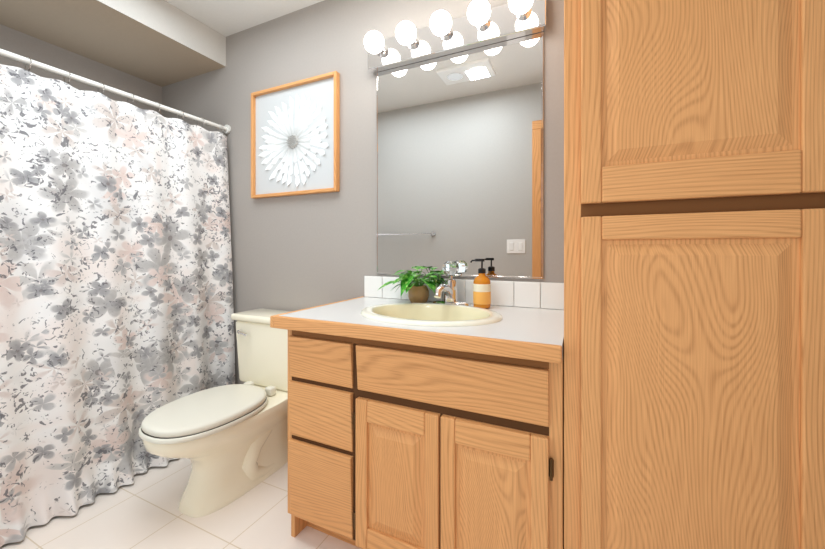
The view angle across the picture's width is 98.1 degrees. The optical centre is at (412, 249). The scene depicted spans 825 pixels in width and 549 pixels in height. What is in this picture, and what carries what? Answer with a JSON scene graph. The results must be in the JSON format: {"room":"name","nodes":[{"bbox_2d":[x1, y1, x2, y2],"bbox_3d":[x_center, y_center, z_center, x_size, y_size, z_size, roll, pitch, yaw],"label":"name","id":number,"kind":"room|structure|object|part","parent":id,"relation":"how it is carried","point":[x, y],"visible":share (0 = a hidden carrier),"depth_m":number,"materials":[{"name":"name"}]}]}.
{"room":"bathroom","nodes":[
{"label":"bathroom","id":0,"kind":"room"},
{"bbox_2d":[0,24,161,114],"bbox_3d":[-2.187,-0.140,1.858,0.100,2.440,1.620,0,0,25],"label":"wall","id":1,"kind":"structure","parent":0,"point":[26,46],"depth_m":2.12,"materials":[{"name":"paint"}]},
{"bbox_2d":[0,458,360,548],"bbox_3d":[-0.770,1.110,0.970,3.420,0.060,2.220,0,0,25],"label":"floor","id":2,"kind":"structure","parent":0,"point":[142,511],"depth_m":1.41,"materials":[{"name":"tile"}]},
{"bbox_2d":[139,308,290,517],"bbox_3d":[-0.798,0.715,1.669,0.574,0.742,0.775,0,0,25],"label":"toilet","id":3,"kind":"object","parent":2,"relation":"on","point":[230,442],"visible":0.81,"depth_m":1.57,"materials":[{"name":"beige ceramic"}]},
{"bbox_2d":[270,276,563,548],"bbox_3d":[0.053,0.606,1.364,0.979,0.948,0.603,0,0,25],"label":"bathroom vanity","id":4,"kind":"object","parent":2,"relation":"on","point":[429,424],"visible":0.94,"depth_m":1.10,"materials":[{"name":"brown wood"}]},
{"bbox_2d":[378,266,444,302],"bbox_3d":[-0.015,0.158,1.586,0.258,0.163,0.224,0,0,25],"label":"plant","id":5,"kind":"object","parent":4,"relation":"on","point":[416,289],"visible":0.98,"depth_m":1.58,"materials":[{"name":"green plant"}]},
{"bbox_2d":[433,261,469,305],"bbox_3d":[0.138,0.143,1.503,0.170,0.192,0.211,0,0,25],"label":"faucet","id":6,"kind":"object","parent":4,"relation":"on","point":[449,288],"visible":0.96,"depth_m":1.54,"materials":[{"name":"silver metal"}]},
{"bbox_2d":[470,259,490,308],"bbox_3d":[0.283,0.138,1.489,0.085,0.203,0.072,0,0,25],"label":"soap bottle","id":7,"kind":"object","parent":4,"relation":"on","point":[481,290],"visible":0.96,"depth_m":1.46,"materials":[{"name":"orange plastic"}]},
{"bbox_2d":[564,0,824,548],"bbox_3d":[0.746,-0.070,1.056,0.530,2.300,0.570,0,0,25],"label":"linen cabinet","id":8,"kind":"object","parent":2,"relation":"on","point":[694,274],"visible":1,"depth_m":0.80,"materials":[{"name":"brown wood"}]},
{"bbox_2d":[165,0,323,36],"bbox_3d":[-0.770,-1.390,0.970,3.420,0.060,2.220,0,0,25],"label":"ceiling","id":9,"kind":"structure","parent":0,"point":[225,18],"depth_m":2.03,"materials":[{"name":"paint"}]},
{"bbox_2d":[0,0,224,86],"bbox_3d":[-1.818,-1.264,1.740,0.668,0.189,1.520,0,0,25],"label":"soffit","id":10,"kind":"structure","parent":9,"relation":"attached to","point":[98,31],"depth_m":1.97,"materials":[{"name":"paint"}]},
{"bbox_2d":[97,0,225,66],"bbox_3d":[-1.515,-1.264,1.597,0.002,0.189,1.520,0,0,25],"label":"soffit","id":11,"kind":"structure","parent":10,"relation":"attached to","point":[167,19],"depth_m":2.00,"materials":[{"name":"white paint"}]},
{"bbox_2d":[162,0,563,383],"bbox_3d":[-0.319,-0.140,1.929,3.420,2.440,0.100,0,0,25],"label":"wall","id":12,"kind":"structure","parent":0,"point":[294,252],"depth_m":1.96,"materials":[{"name":"paint"}]},
{"bbox_2d":[0,49,234,546],"bbox_3d":[-1.423,0.138,1.554,0.217,1.861,1.516,0,0,25],"label":"curtain","id":13,"kind":"object","parent":12,"relation":"attached to","point":[116,305],"visible":0.92,"depth_m":1.60,"materials":[{"name":"white fabric"}]},
{"bbox_2d":[251,71,339,198],"bbox_3d":[-0.678,-0.625,2.024,0.630,0.630,0.034,0,0,25],"label":"picture frame","id":14,"kind":"object","parent":12,"relation":"attached to","point":[295,137],"visible":1,"depth_m":2.01,"materials":[{"name":"brown wood"}]},
{"bbox_2d":[364,0,546,72],"bbox_3d":[0.137,-0.960,1.559,0.830,0.131,0.180,0,0,25],"label":"light","id":15,"kind":"object","parent":12,"relation":"attached to","point":[504,22],"depth_m":1.55,"materials":[{"name":"white glass"}]},
{"bbox_3d":[-0.178,-0.965,1.664,0.093,0.094,0.093,0,0,19],"label":"bulb globe","id":16,"kind":"part","parent":15,"relation":"part of"},
{"bbox_3d":[-0.029,-0.965,1.594,0.093,0.094,0.093,0,0,19],"label":"bulb globe","id":17,"kind":"part","parent":15,"relation":"part of"},
{"bbox_3d":[0.120,-0.965,1.524,0.093,0.094,0.093,0,0,19],"label":"bulb globe","id":18,"kind":"part","parent":15,"relation":"part of"},
{"bbox_3d":[0.270,-0.965,1.454,0.093,0.094,0.093,0,0,19],"label":"bulb globe","id":19,"kind":"part","parent":15,"relation":"part of"},
{"bbox_3d":[0.419,-0.965,1.383,0.093,0.094,0.093,0,0,19],"label":"bulb globe","id":20,"kind":"part","parent":15,"relation":"part of"},
{"bbox_2d":[376,32,543,278],"bbox_3d":[0.178,-0.386,1.635,0.792,1.012,0.008,0,0,25],"label":"mirror","id":21,"kind":"object","parent":12,"relation":"attached to","point":[460,159],"visible":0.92,"depth_m":1.61,"materials":[{"name":"clear glass"}]}
]}

